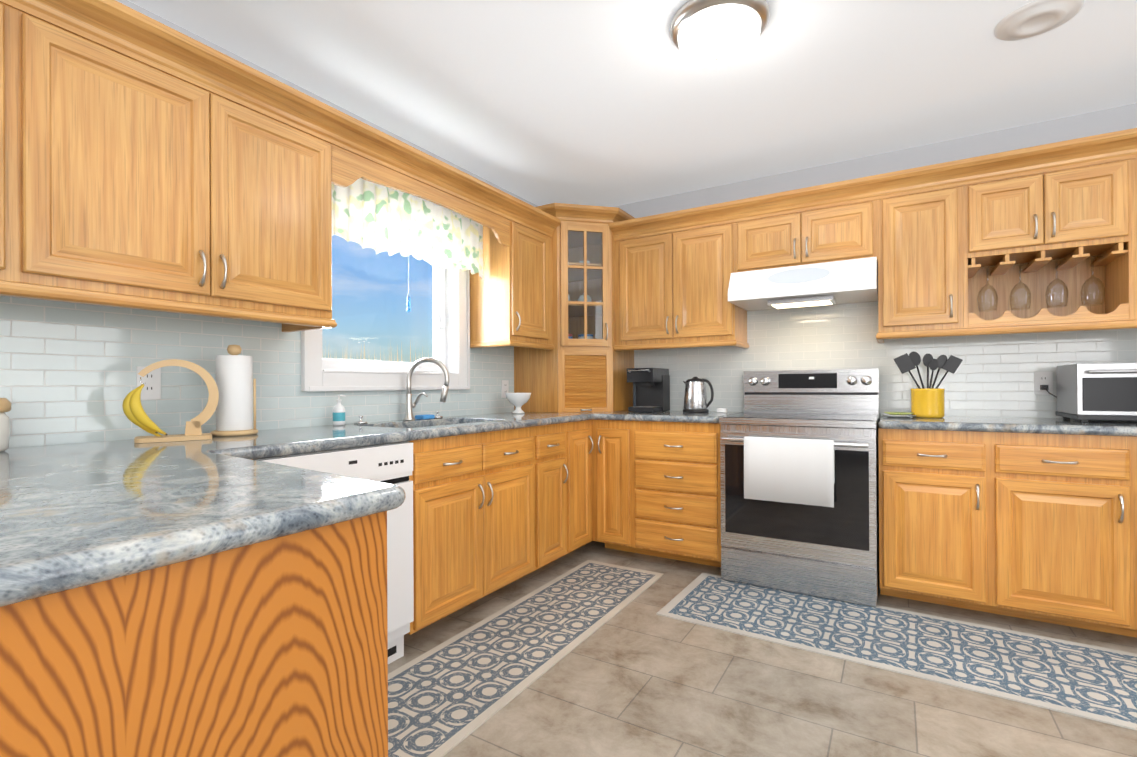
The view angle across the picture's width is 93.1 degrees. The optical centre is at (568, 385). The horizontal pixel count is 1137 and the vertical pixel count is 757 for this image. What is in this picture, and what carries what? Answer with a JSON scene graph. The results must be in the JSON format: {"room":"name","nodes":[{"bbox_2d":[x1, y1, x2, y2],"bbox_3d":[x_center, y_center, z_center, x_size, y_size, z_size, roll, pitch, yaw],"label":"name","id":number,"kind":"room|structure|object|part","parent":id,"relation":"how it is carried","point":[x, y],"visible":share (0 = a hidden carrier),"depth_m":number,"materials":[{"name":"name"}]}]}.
{"room":"kitchen","nodes":[
{"label":"kitchen","id":0,"kind":"room"},
{"bbox_2d":[0,0,537,447],"bbox_3d":[-1.985,-0.121,1.284,0.156,2.450,7.200,0,0,31],"label":"wall","id":1,"kind":"structure","parent":0,"point":[67,372],"depth_m":1.96,"materials":[{"name":"white tile"}]},
{"bbox_2d":[0,0,23,291],"bbox_3d":[-1.812,-0.638,1.091,0.341,0.740,0.910,0,0,31],"label":"upper cabinet","id":2,"kind":"object","parent":1,"relation":"attached to","point":[11,11],"depth_m":1.40,"materials":[{"name":"brown wood"}]},
{"bbox_2d":[136,366,160,399],"bbox_3d":[-1.499,-0.007,1.925,0.008,0.118,0.072,0,0,31],"label":"electrical outlet","id":3,"kind":"object","parent":1,"relation":"attached to","point":[151,388],"visible":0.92,"depth_m":1.93,"materials":[{"name":"white plastic"}]},
{"bbox_2d":[0,0,339,327],"bbox_3d":[-1.335,-0.639,1.878,0.341,0.740,0.930,0,0,31],"label":"upper cabinet","id":4,"kind":"object","parent":1,"relation":"attached to","point":[153,181],"depth_m":1.68,"materials":[{"name":"brown wood"}]},
{"bbox_2d":[301,236,469,391],"bbox_3d":[-0.977,-0.494,2.926,0.188,1.045,1.102,0,0,31],"label":"window unit","id":5,"kind":"structure","parent":1,"relation":"in","point":[451,320],"depth_m":3.06,"materials":[{"name":"white"}]},
{"label":"glass","id":6,"kind":"part","parent":5,"relation":"part of","materials":[{"name":"glass"}]},
{"bbox_2d":[407,255,410,311],"bbox_3d":[-0.898,-0.658,3.022,0.022,0.501,0.022,0,0,31],"label":"suncatcher","id":7,"kind":"object","parent":5,"relation":"hanging from","point":[408,304],"visible":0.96,"depth_m":3.02,"materials":[{"name":"silver metal"}]},
{"bbox_2d":[332,178,482,278],"bbox_3d":[-0.814,-0.813,2.796,0.023,0.359,1.150,0,0,31],"label":"curtain valance","id":8,"kind":"object","parent":1,"relation":"hanging from","point":[378,218],"visible":0.83,"depth_m":2.76,"materials":[{"name":"white fabric"}]},
{"bbox_2d":[501,380,508,397],"bbox_3d":[-0.433,0.025,3.683,0.008,0.118,0.072,0,0,31],"label":"electrical outlet","id":9,"kind":"object","parent":1,"relation":"attached to","point":[504,386],"visible":0.96,"depth_m":3.67,"materials":[{"name":"white plastic"}]},
{"bbox_2d":[470,212,555,347],"bbox_3d":[-0.359,-0.641,3.488,0.341,0.740,0.465,0,0,31],"label":"upper cabinet","id":10,"kind":"object","parent":1,"relation":"attached to","point":[513,304],"depth_m":3.31,"materials":[{"name":"brown wood"}]},
{"bbox_2d":[556,203,611,219],"bbox_3d":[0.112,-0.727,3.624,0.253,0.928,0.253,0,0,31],"label":"crown molding","id":11,"kind":"structure","parent":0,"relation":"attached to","point":[561,209],"depth_m":3.56,"materials":[{"name":"brown wood"}]},
{"bbox_2d":[128,0,1136,206],"bbox_3d":[0.293,-1.412,-0.098,5.500,0.100,7.500,0,0,31],"label":"ceiling","id":12,"kind":"structure","parent":0,"point":[608,103],"depth_m":2.39,"materials":[{"name":"white paint"}]},
{"bbox_2d":[670,0,769,66],"bbox_3d":[0.560,-1.282,2.012,0.360,0.153,0.360,0,0,31],"label":"ceiling light","id":13,"kind":"object","parent":12,"relation":"attached to","point":[711,33],"visible":0.98,"depth_m":1.93,"materials":[{"name":"white glass"}]},
{"bbox_2d":[994,0,1084,40],"bbox_3d":[1.744,-1.355,2.005,0.256,0.020,0.256,0,0,31],"label":"ceiling vent","id":14,"kind":"object","parent":12,"relation":"in","point":[1033,18],"visible":1,"depth_m":1.99,"materials":[{"name":"white plastic"}]},
{"bbox_2d":[388,541,1136,756],"bbox_3d":[0.307,1.138,-0.103,5.500,0.100,7.500,0,0,31],"label":"floor","id":15,"kind":"structure","parent":0,"point":[638,676],"depth_m":1.86,"materials":[{"name":"tile"}]},
{"bbox_2d":[152,556,227,756],"bbox_3d":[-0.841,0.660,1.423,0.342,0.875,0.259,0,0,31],"label":"base cabinet","id":16,"kind":"object","parent":15,"relation":"on","point":[220,596],"depth_m":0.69,"materials":[{"name":"brown wood"}]},
{"bbox_2d":[253,441,413,663],"bbox_3d":[-1.028,0.664,2.049,0.591,0.870,0.609,0,0,31],"label":"dishwasher","id":17,"kind":"object","parent":15,"relation":"on","point":[391,463],"visible":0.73,"depth_m":2.08,"materials":[{"name":"white metal"}]},
{"bbox_2d":[228,492,475,756],"bbox_3d":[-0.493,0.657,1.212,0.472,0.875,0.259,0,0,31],"label":"base cabinet","id":18,"kind":"object","parent":15,"relation":"on","point":[308,620],"depth_m":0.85,"materials":[{"name":"brown wood"}]},
{"bbox_2d":[0,410,743,615],"bbox_3d":[-0.412,0.202,2.233,1.541,0.040,3.931,0,0,31],"label":"countertop","id":19,"kind":"structure","parent":18,"relation":"on","point":[76,519],"depth_m":1.01,"materials":[{"name":"grey stone"}]},
{"bbox_2d":[0,398,11,451],"bbox_3d":[-1.633,0.110,1.492,0.126,0.153,0.126,0,0,31],"label":"canister","id":20,"kind":"object","parent":19,"relation":"on","point":[5,404],"visible":1,"depth_m":1.51,"materials":[{"name":"ceramic"}]},
{"bbox_2d":[122,359,218,442],"bbox_3d":[-1.340,0.049,1.824,0.262,0.273,0.120,0,0,-37],"label":"holder","id":21,"kind":"object","parent":19,"relation":"on","point":[134,412],"visible":1,"depth_m":1.80,"materials":[{"name":"brown wood"}]},
{"bbox_2d":[210,345,257,435],"bbox_3d":[-1.253,0.017,2.022,0.156,0.338,0.156,0,0,31],"label":"paper towel holder","id":22,"kind":"object","parent":19,"relation":"on","point":[236,405],"visible":0.98,"depth_m":1.98,"materials":[{"name":"white paper"}]},
{"bbox_2d":[333,395,344,425],"bbox_3d":[-1.062,0.115,2.497,0.059,0.142,0.055,0,0,31],"label":"soap bottle","id":23,"kind":"object","parent":19,"relation":"on","point":[338,414],"visible":1,"depth_m":2.48,"materials":[{"name":"white plastic"}]},
{"bbox_2d":[354,416,367,423],"bbox_3d":[-1.009,0.167,2.617,0.066,0.038,0.066,0,0,31],"label":"stopper","id":24,"kind":"object","parent":19,"relation":"on","point":[360,421],"visible":1,"depth_m":2.60,"materials":[{"name":"silver metal"}]},
{"bbox_2d":[415,414,434,418],"bbox_3d":[-0.787,0.174,2.953,0.070,0.022,0.085,0,0,31],"label":"sponge","id":25,"kind":"object","parent":19,"relation":"on","point":[426,416],"visible":1,"depth_m":2.92,"materials":[{"name":"blue"}]},
{"bbox_2d":[403,357,449,419],"bbox_3d":[-0.756,0.019,2.850,0.232,0.332,0.131,0,0,31],"label":"faucet","id":26,"kind":"object","parent":19,"relation":"on","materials":[{"name":"silver metal"}]},
{"bbox_2d":[400,420,467,427],"bbox_3d":[-0.660,0.318,2.693,0.419,0.213,0.749,0,0,31],"label":"sink","id":27,"kind":"object","parent":19,"relation":"in","point":[449,421],"depth_m":2.85,"materials":[{"name":"silver metal"}]},
{"bbox_2d":[505,393,530,413],"bbox_3d":[-0.325,0.117,3.494,0.168,0.134,0.168,0,0,31],"label":"pedestal bowl","id":28,"kind":"object","parent":19,"relation":"on","point":[517,400],"visible":1,"depth_m":3.44,"materials":[{"name":"white ceramic"}]},
{"bbox_2d":[514,208,635,411],"bbox_3d":[0.052,-0.460,3.875,0.640,1.285,0.640,0,0,31],"label":"cabinet","id":29,"kind":"object","parent":19,"relation":"on","point":[576,375],"depth_m":3.65,"materials":[{"name":"brown wood"}]},
{"bbox_3d":[0.635,-0.722,1.445,4.162,0.954,4.192,0,0,31],"label":"cab crown","id":30,"kind":"part","parent":29,"relation":"part of","materials":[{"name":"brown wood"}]},
{"bbox_2d":[578,293,591,301],"bbox_3d":[0.117,-0.611,3.904,0.110,0.122,0.110,0,0,31],"label":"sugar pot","id":31,"kind":"object","parent":29,"relation":"in","point":[581,298],"depth_m":3.87,"materials":[{"name":"white ceramic"}]},
{"bbox_2d":[578,334,593,338],"bbox_3d":[0.126,-0.311,3.905,0.116,0.106,0.116,0,0,31],"label":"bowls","id":32,"kind":"object","parent":29,"relation":"in","point":[590,336],"depth_m":3.86,"materials":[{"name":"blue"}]},
{"bbox_2d":[627,368,669,411],"bbox_3d":[0.534,0.033,3.686,0.218,0.292,0.317,0,0,31],"label":"coffee maker","id":33,"kind":"object","parent":19,"relation":"on","point":[651,389],"visible":1,"depth_m":3.66,"materials":[{"name":"black plastic"}]},
{"bbox_2d":[683,377,713,412],"bbox_3d":[0.852,0.060,3.541,0.206,0.234,0.168,0,0,31],"label":"kettle","id":34,"kind":"object","parent":19,"relation":"on","point":[695,398],"visible":1,"depth_m":3.49,"materials":[{"name":"silver metal"}]},
{"bbox_2d":[717,408,726,412],"bbox_3d":[0.991,0.163,3.475,0.060,0.026,0.040,0,0,31],"label":"timer","id":35,"kind":"object","parent":19,"relation":"on","point":[721,410],"visible":1,"depth_m":3.46,"materials":[{"name":"white plastic"}]},
{"bbox_2d":[476,476,539,600],"bbox_3d":[-0.661,0.661,2.708,0.623,0.875,0.854,0,0,31],"label":"base cabinet","id":36,"kind":"object","parent":15,"relation":"on","point":[507,516],"depth_m":2.69,"materials":[{"name":"brown wood"}]},
{"bbox_2d":[388,560,663,756],"bbox_3d":[-0.213,1.092,2.328,0.500,0.006,2.120,0,0,31],"label":"area rug","id":37,"kind":"object","parent":15,"relation":"on","point":[446,697],"visible":0.78,"depth_m":2.15,"materials":[{"name":"blue fabric"}]},
{"bbox_2d":[540,468,571,567],"bbox_3d":[-0.354,0.661,3.213,0.623,0.875,0.328,0,0,31],"label":"base cabinet","id":38,"kind":"object","parent":15,"relation":"on","point":[555,488],"depth_m":3.08,"materials":[{"name":"brown wood"}]},
{"bbox_2d":[572,464,595,550],"bbox_3d":[-0.194,0.661,3.477,0.623,0.875,0.289,0,0,31],"label":"base cabinet","id":39,"kind":"object","parent":15,"relation":"on","point":[584,477],"depth_m":3.36,"materials":[{"name":"brown wood"}]},
{"bbox_2d":[596,452,631,551],"bbox_3d":[0.445,0.657,3.651,0.243,0.875,0.623,0,0,31],"label":"base cabinet","id":40,"kind":"object","parent":15,"relation":"on","point":[614,476],"depth_m":3.39,"materials":[{"name":"brown wood"}]},
{"bbox_2d":[632,428,721,566],"bbox_3d":[0.775,0.655,3.451,0.528,0.875,0.623,0,0,31],"label":"base cabinet","id":41,"kind":"object","parent":15,"relation":"on","point":[676,486],"depth_m":3.17,"materials":[{"name":"brown wood"}]},
{"bbox_2d":[719,369,878,606],"bbox_3d":[1.311,0.498,3.045,0.760,1.181,0.714,0,0,31],"label":"range","id":42,"kind":"object","parent":15,"relation":"on","point":[799,462],"visible":1,"depth_m":2.81,"materials":[{"name":"silver metal"}]},
{"bbox_2d":[744,436,834,507],"bbox_3d":[1.126,0.436,2.769,0.430,0.328,0.052,0,0,31],"label":"towel","id":43,"kind":"object","parent":42,"relation":"hanging from","point":[786,470],"depth_m":2.74,"materials":[{"name":"white fabric"}]},
{"bbox_2d":[657,573,1136,730],"bbox_3d":[1.590,1.082,2.206,2.360,0.006,0.660,0,0,33],"label":"area rug","id":44,"kind":"object","parent":15,"relation":"on","point":[1096,683],"visible":0.89,"depth_m":2.23,"materials":[{"name":"blue fabric"}]},
{"bbox_2d":[878,428,995,613],"bbox_3d":[1.866,0.648,2.789,0.435,0.875,0.623,0,0,31],"label":"base cabinet","id":45,"kind":"object","parent":15,"relation":"on","point":[937,490],"depth_m":2.52,"materials":[{"name":"brown wood"}]},
{"bbox_2d":[996,432,1136,637],"bbox_3d":[2.457,0.643,2.431,0.947,0.875,0.623,0,0,31],"label":"base cabinet","id":46,"kind":"object","parent":15,"relation":"on","point":[1066,506],"depth_m":2.28,"materials":[{"name":"brown wood"}]},
{"bbox_2d":[878,415,1136,435],"bbox_3d":[2.476,0.186,2.406,1.881,0.040,0.641,0,0,31],"label":"countertop","id":47,"kind":"structure","parent":46,"relation":"on","point":[1031,426],"depth_m":2.43,"materials":[{"name":"grey stone"}]},
{"bbox_2d":[881,412,915,417],"bbox_3d":[1.760,0.158,2.873,0.160,0.026,0.160,0,0,31],"label":"plate","id":48,"kind":"object","parent":47,"relation":"on","point":[899,414],"visible":0.94,"depth_m":2.84,"materials":[{"name":"white ceramic"}]},
{"bbox_2d":[911,388,944,417],"bbox_3d":[1.898,0.094,2.848,0.152,0.152,0.152,0,0,31],"label":"utensil crock","id":49,"kind":"object","parent":47,"relation":"on","point":[927,403],"visible":0.92,"depth_m":2.79,"materials":[{"name":"yellow ceramic"}]},
{"bbox_2d":[894,351,962,388],"bbox_3d":[1.900,-0.021,2.855,0.306,0.323,0.063,0,0,31],"label":"utensils","id":50,"kind":"object","parent":49,"relation":"in","point":[912,360],"visible":0.81,"depth_m":2.86,"materials":[{"name":"black plastic"}]},
{"bbox_2d":[1056,363,1136,421],"bbox_3d":[2.550,0.034,2.426,0.467,0.262,0.400,0,0,31],"label":"toaster oven","id":51,"kind":"object","parent":47,"relation":"on","point":[1096,391],"visible":1,"depth_m":2.37,"materials":[{"name":"silver metal"}]},
{"bbox_2d":[614,103,1136,420],"bbox_3d":[2.204,-0.141,3.039,5.500,2.450,0.156,0,0,31],"label":"wall","id":52,"kind":"structure","parent":0,"point":[992,375],"depth_m":3.14,"materials":[{"name":"white tile"}]},
{"bbox_2d":[616,212,739,349],"bbox_3d":[0.746,-0.647,3.629,0.820,0.741,0.341,0,0,31],"label":"upper cabinet","id":53,"kind":"object","parent":52,"relation":"attached to","point":[672,281],"depth_m":3.46,"materials":[{"name":"brown wood"}]},
{"bbox_2d":[728,257,877,310],"bbox_3d":[1.377,-0.565,3.156,0.752,0.208,0.497,0,0,31],"label":"range hood","id":54,"kind":"object","parent":52,"relation":"attached to","point":[838,282],"visible":0.88,"depth_m":2.98,"materials":[{"name":"white metal"}]},
{"bbox_2d":[736,188,883,343],"bbox_3d":[1.419,-0.652,3.221,0.755,0.741,0.341,0,0,31],"label":"upper cabinet","id":55,"kind":"object","parent":52,"relation":"attached to","point":[837,228],"depth_m":3.06,"materials":[{"name":"brown wood"}]},
{"bbox_2d":[880,176,967,338],"bbox_3d":[1.900,-0.655,2.929,0.370,0.741,0.341,0,0,31],"label":"upper cabinet","id":56,"kind":"object","parent":52,"relation":"attached to","point":[924,227],"depth_m":2.77,"materials":[{"name":"brown wood"}]},
{"bbox_2d":[956,324,1127,335],"bbox_3d":[2.323,-0.462,2.674,0.615,0.352,0.342,0,0,31],"label":"trim","id":57,"kind":"structure","parent":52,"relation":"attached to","point":[1063,327],"depth_m":2.53,"materials":[{"name":"brown wood"}]},
{"bbox_2d":[1034,372,1052,394],"bbox_3d":[2.450,-0.011,2.777,0.072,0.118,0.036,0,0,31],"label":"electrical outlet","id":58,"kind":"object","parent":52,"relation":"attached to","point":[1042,380],"visible":0.96,"depth_m":2.79,"materials":[{"name":"white plastic"}]},
{"bbox_2d":[968,144,1136,331],"bbox_3d":[2.321,-0.658,2.674,0.615,0.741,0.341,0,0,31],"label":"upper cabinet","id":59,"kind":"object","parent":52,"relation":"attached to","point":[1075,209],"depth_m":2.57,"materials":[{"name":"brown wood"}]},
{"bbox_2d":[977,265,997,311],"bbox_3d":[2.127,-0.489,2.736,0.084,0.226,0.084,0,0,31],"label":"wine glass","id":60,"kind":"object","parent":59,"relation":"hanging from","point":[987,266],"visible":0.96,"depth_m":2.74,"materials":[{"name":"clear glass"}]},
{"bbox_2d":[1010,263,1030,309],"bbox_3d":[2.253,-0.490,2.688,0.084,0.226,0.084,0,0,31],"label":"wine glass","id":61,"kind":"object","parent":59,"relation":"hanging from","point":[1026,286],"visible":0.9,"depth_m":2.69,"materials":[{"name":"clear glass"}]},
{"bbox_2d":[1045,258,1068,307],"bbox_3d":[2.354,-0.491,2.598,0.084,0.226,0.084,0,0,31],"label":"wine glass","id":62,"kind":"object","parent":59,"relation":"hanging from","point":[1058,280],"visible":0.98,"depth_m":2.60,"materials":[{"name":"clear glass"}]},
{"bbox_2d":[1080,256,1104,305],"bbox_3d":[2.480,-0.492,2.550,0.084,0.226,0.084,0,0,31],"label":"wine glass","id":63,"kind":"object","parent":59,"relation":"hanging from","point":[1092,259],"visible":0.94,"depth_m":2.55,"materials":[{"name":"clear glass"}]},
{"bbox_2d":[1128,324,1136,327],"bbox_3d":[2.777,-0.661,2.398,0.450,0.741,0.341,0,0,31],"label":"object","id":64,"kind":"object","parent":52,"relation":"attached to","point":[1129,325],"depth_m":2.38,"materials":[{"name":"brown wood"}]},
{"label":"outside","id":65,"kind":"structure","parent":0,"visible":0},
{"bbox_3d":[-171.316,3.829,108.164,399.400,0.100,600.000,0,0,31],"label":"ground","id":66,"kind":"structure","parent":65,"visible":0},
{"bbox_2d":[328,342,425,362],"bbox_3d":[-3.079,0.900,9.936,1.995,3.457,7.660,0,0,31],"label":"reeds","id":67,"kind":"object","parent":66,"relation":"on","point":[391,355],"depth_m":9.05,"materials":[{"name":"beige plant"}]}
]}

